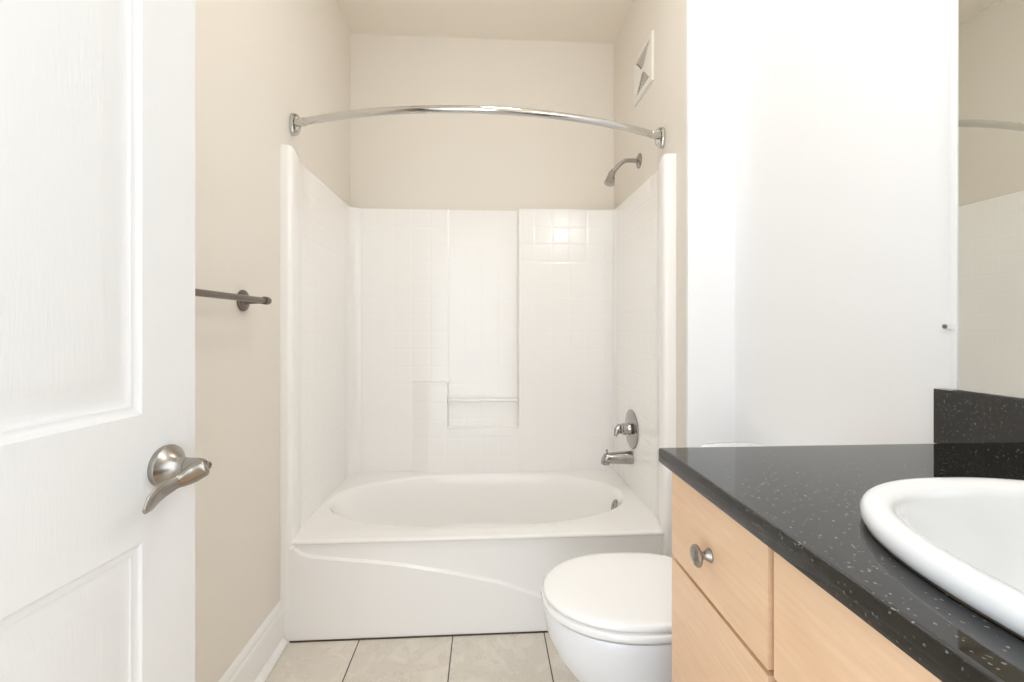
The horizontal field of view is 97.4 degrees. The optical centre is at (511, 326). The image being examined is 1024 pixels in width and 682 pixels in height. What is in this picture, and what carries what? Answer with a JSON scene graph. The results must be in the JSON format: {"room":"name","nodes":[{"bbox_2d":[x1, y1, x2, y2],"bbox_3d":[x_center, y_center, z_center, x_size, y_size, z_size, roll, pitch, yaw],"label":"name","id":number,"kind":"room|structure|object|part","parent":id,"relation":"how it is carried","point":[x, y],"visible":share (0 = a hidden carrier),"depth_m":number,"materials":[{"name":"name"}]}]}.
{"room":"bathroom","nodes":[
{"label":"bathroom","id":0,"kind":"room"},
{"bbox_2d":[195,0,349,681],"bbox_3d":[-0.822,-0.223,1.069,0.100,2.625,2.570,0,0,-3],"label":"wall","id":1,"kind":"structure","parent":0,"point":[258,63],"depth_m":1.33,"materials":[{"name":"beige paint"}]},
{"bbox_2d":[195,288,271,310],"bbox_3d":[-0.730,-0.077,1.009,0.077,0.063,0.673,0,0,-3],"label":"towel bar","id":2,"kind":"object","parent":1,"relation":"attached to","point":[243,299],"visible":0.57,"depth_m":1.19,"materials":[{"name":"silver metal"}]},
{"bbox_3d":[-0.758,-0.077,1.313,0.056,0.063,0.063,0,0,-3],"label":"post","id":3,"kind":"part","parent":2,"relation":"part of","materials":[{"name":"silver metal"}]},
{"bbox_2d":[219,601,287,681],"bbox_3d":[-0.746,1.016,0.732,0.013,0.148,1.647,0,0,-3],"label":"baseboard","id":4,"kind":"structure","parent":1,"relation":"attached to","point":[254,656],"depth_m":1.39,"materials":[{"name":"white paint"}]},
{"bbox_2d":[289,105,664,148],"bbox_3d":[-0.103,-0.737,1.623,1.399,0.084,0.218,0,0,-3],"label":"shower rod","id":5,"kind":"object","parent":1,"relation":"attached to","point":[417,109],"visible":1,"depth_m":1.55,"materials":[{"name":"silver metal"}]},
{"bbox_2d":[294,117,307,126],"bbox_3d":[-0.761,-0.738,1.624,0.041,0.030,0.030,0,0,21],"label":"socket","id":6,"kind":"object","parent":5,"relation":"attached to","point":[300,122],"depth_m":1.61,"materials":[{"name":"silver metal"}]},
{"bbox_2d":[651,130,660,139],"bbox_3d":[0.548,-0.736,1.727,0.042,0.030,0.030,0,0,-29],"label":"socket","id":7,"kind":"object","parent":5,"relation":"attached to","point":[655,135],"depth_m":1.72,"materials":[{"name":"silver metal"}]},
{"bbox_2d":[265,633,577,681],"bbox_3d":[0.036,1.120,0.653,1.766,0.060,3.700,0,0,-3],"label":"floor","id":8,"kind":"structure","parent":0,"point":[527,657],"depth_m":1.47,"materials":[{"name":"tile"}]},
{"bbox_2d":[280,145,675,642],"bbox_3d":[-0.125,0.229,1.992,1.399,1.722,0.804,0,0,-3],"label":"shower","id":9,"kind":"object","parent":8,"relation":"on","point":[456,386],"visible":0.82,"depth_m":2.19,"materials":[{"name":"white plastic"}]},
{"bbox_3d":[-0.788,0.229,1.953,0.071,1.722,0.798,0,0,-3],"label":"panel","id":10,"kind":"part","parent":9,"relation":"part of","materials":[{"name":"white plastic"}]},
{"bbox_2d":[296,470,659,536],"bbox_3d":[-0.126,0.890,2.011,1.392,0.290,0.750,0,0,-3],"label":"bathtub","id":11,"kind":"object","parent":9,"relation":"in","point":[364,503],"depth_m":2.20,"materials":[{"name":"white plastic"}]},
{"bbox_3d":[-0.145,0.077,2.350,1.362,1.375,0.086,0,0,-3],"label":"panel","id":12,"kind":"part","parent":9,"relation":"part of","materials":[{"name":"white plastic"}]},
{"bbox_3d":[0.464,0.804,2.015,0.038,0.062,0.060,0,0,-3],"label":"overflow plate","id":13,"kind":"part","parent":9,"relation":"part of","materials":[{"name":"silver metal"}]},
{"bbox_2d":[601,449,633,465],"bbox_3d":[0.476,0.592,2.051,0.143,0.070,0.057,0,0,-3],"label":"tub spout","id":14,"kind":"object","parent":9,"relation":"attached to","point":[622,457],"visible":1,"depth_m":2.03,"materials":[{"name":"grey metal"}]},
{"bbox_2d":[614,409,638,448],"bbox_3d":[0.503,0.465,2.051,0.090,0.177,0.177,0,0,-3],"label":"shower valve","id":15,"kind":"object","parent":9,"relation":"attached to","point":[629,428],"visible":1,"depth_m":2.03,"materials":[{"name":"grey metal"}]},
{"bbox_3d":[0.478,0.469,2.049,0.039,0.056,0.049,0,0,-3],"label":"knob","id":16,"kind":"part","parent":15,"relation":"part of","materials":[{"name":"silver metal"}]},
{"bbox_3d":[0.515,0.465,2.051,0.044,0.056,0.056,0,0,-3],"label":"valve stem","id":17,"kind":"part","parent":15,"relation":"part of","materials":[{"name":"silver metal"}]},
{"bbox_3d":[0.537,0.229,2.030,0.074,1.722,0.798,0,0,-3],"label":"panel","id":18,"kind":"part","parent":9,"relation":"part of","materials":[{"name":"white plastic"}]},
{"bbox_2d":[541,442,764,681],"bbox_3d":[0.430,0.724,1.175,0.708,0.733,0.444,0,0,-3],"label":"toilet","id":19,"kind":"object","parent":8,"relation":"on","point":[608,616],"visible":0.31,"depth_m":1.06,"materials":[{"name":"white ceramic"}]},
{"bbox_3d":[0.298,0.695,1.167,0.445,0.018,0.345,0,0,-3],"label":"seat","id":20,"kind":"part","parent":19,"relation":"part of","materials":[{"name":"white plastic"}]},
{"bbox_3d":[0.299,0.671,1.167,0.439,0.021,0.335,0,0,-3],"label":"lid","id":21,"kind":"part","parent":19,"relation":"part of","materials":[{"name":"white plastic"}]},
{"bbox_3d":[0.674,0.374,1.189,0.218,0.034,0.444,0,0,-3],"label":"tank lid","id":22,"kind":"part","parent":19,"relation":"part of","materials":[{"name":"white ceramic"}]},
{"bbox_2d":[672,472,941,681],"bbox_3d":[0.558,0.667,0.404,0.550,0.845,0.834,0,0,-3],"label":"vanity cabinet","id":23,"kind":"object","parent":8,"relation":"on","point":[741,612],"visible":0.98,"depth_m":0.57,"materials":[{"name":"brown wood"}]},
{"bbox_3d":[0.281,0.339,0.667,0.027,0.032,0.032,0,0,-3],"label":"knob","id":24,"kind":"part","parent":23,"relation":"part of","materials":[{"name":"silver metal"}]},
{"bbox_3d":[0.306,0.329,0.670,0.024,0.154,0.274,0,0,-3],"label":"drawer","id":25,"kind":"part","parent":23,"relation":"part of","materials":[{"name":"brown wood"}]},
{"bbox_3d":[0.306,0.699,0.670,0.024,0.572,0.274,0,0,-3],"label":"door","id":26,"kind":"part","parent":23,"relation":"part of","materials":[{"name":"brown wood"}]},
{"bbox_2d":[659,444,1023,681],"bbox_3d":[0.561,0.231,0.408,0.545,0.028,0.841,0,0,-3],"label":"countertop","id":27,"kind":"structure","parent":23,"relation":"on","point":[802,502],"depth_m":0.50,"materials":[{"name":"black stone"}]},
{"bbox_2d":[859,477,1023,639],"bbox_3d":[0.565,0.269,0.326,0.430,0.154,0.520,0,0,-3],"label":"sink","id":28,"kind":"object","parent":27,"relation":"in","point":[964,536],"visible":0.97,"depth_m":0.52,"materials":[{"name":"white ceramic"}]},
{"bbox_2d":[350,34,613,210],"bbox_3d":[-0.068,-0.223,2.450,1.766,2.625,0.100,0,0,-3],"label":"wall","id":29,"kind":"structure","parent":0,"point":[442,161],"depth_m":2.39,"materials":[{"name":"beige paint"}]},
{"bbox_2d":[335,0,632,42],"bbox_3d":[0.006,-1.575,1.167,1.766,0.080,2.670,0,0,-3],"label":"ceiling","id":30,"kind":"structure","parent":0,"point":[590,21],"depth_m":2.24,"materials":[{"name":"white paint"}]},
{"bbox_2d":[614,0,1023,447],"bbox_3d":[0.758,-0.223,1.161,0.266,2.625,2.570,0,0,-3],"label":"wall","id":31,"kind":"structure","parent":0,"point":[818,131],"depth_m":1.22,"materials":[{"name":"white paint"}]},
{"bbox_2d":[604,153,641,186],"bbox_3d":[0.493,-0.707,2.022,0.163,0.149,0.067,0,0,-3],"label":"shower head","id":32,"kind":"object","parent":31,"relation":"attached to","point":[609,181],"visible":1,"depth_m":2.01},
{"bbox_3d":[0.511,-0.725,2.023,0.122,0.067,0.018,0,0,-3],"label":"shower arm","id":33,"kind":"part","parent":32,"relation":"part of","materials":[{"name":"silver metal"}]},
{"bbox_2d":[634,30,653,105],"bbox_3d":[0.572,-1.120,1.964,0.012,0.204,0.224,0,0,-3],"label":"air vent","id":34,"kind":"object","parent":31,"relation":"in","point":[644,62],"visible":1,"depth_m":1.95,"materials":[{"name":"white plastic"}]},
{"bbox_2d":[934,388,1023,465],"bbox_3d":[0.823,0.166,0.423,0.020,0.102,0.841,0,0,-3],"label":"backsplash","id":35,"kind":"structure","parent":31,"relation":"attached to","point":[992,426],"depth_m":0.76,"materials":[{"name":"black stone"}]},
{"bbox_2d":[942,0,1023,397],"bbox_3d":[0.827,-0.363,0.429,0.012,0.953,0.820,0,0,-3],"label":"wall mirror","id":36,"kind":"object","parent":31,"relation":"attached to","point":[986,326],"visible":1,"depth_m":0.77,"materials":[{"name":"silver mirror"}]},
{"bbox_3d":[0.080,-0.222,-0.106,1.566,2.625,0.120,0,0,-3],"label":"wall","id":37,"kind":"structure","parent":0,"visible":0},
{"bbox_2d":[0,0,211,681],"bbox_3d":[-0.498,0.063,0.315,0.102,2.030,0.771,0,0,3],"label":"door","id":38,"kind":"structure","parent":37,"relation":"in","point":[100,469],"depth_m":0.54,"materials":[{"name":"white paint"}]},
{"bbox_3d":[-0.479,0.198,0.642,0.034,0.060,0.060,0,0,3],"label":"handle","id":39,"kind":"part","parent":38,"relation":"part of","materials":[{"name":"silver metal"}]},
{"bbox_3d":[-0.445,0.209,0.603,0.036,0.046,0.100,0,0,-3],"label":"lever","id":40,"kind":"part","parent":38,"relation":"part of","materials":[{"name":"silver metal"}]}
]}

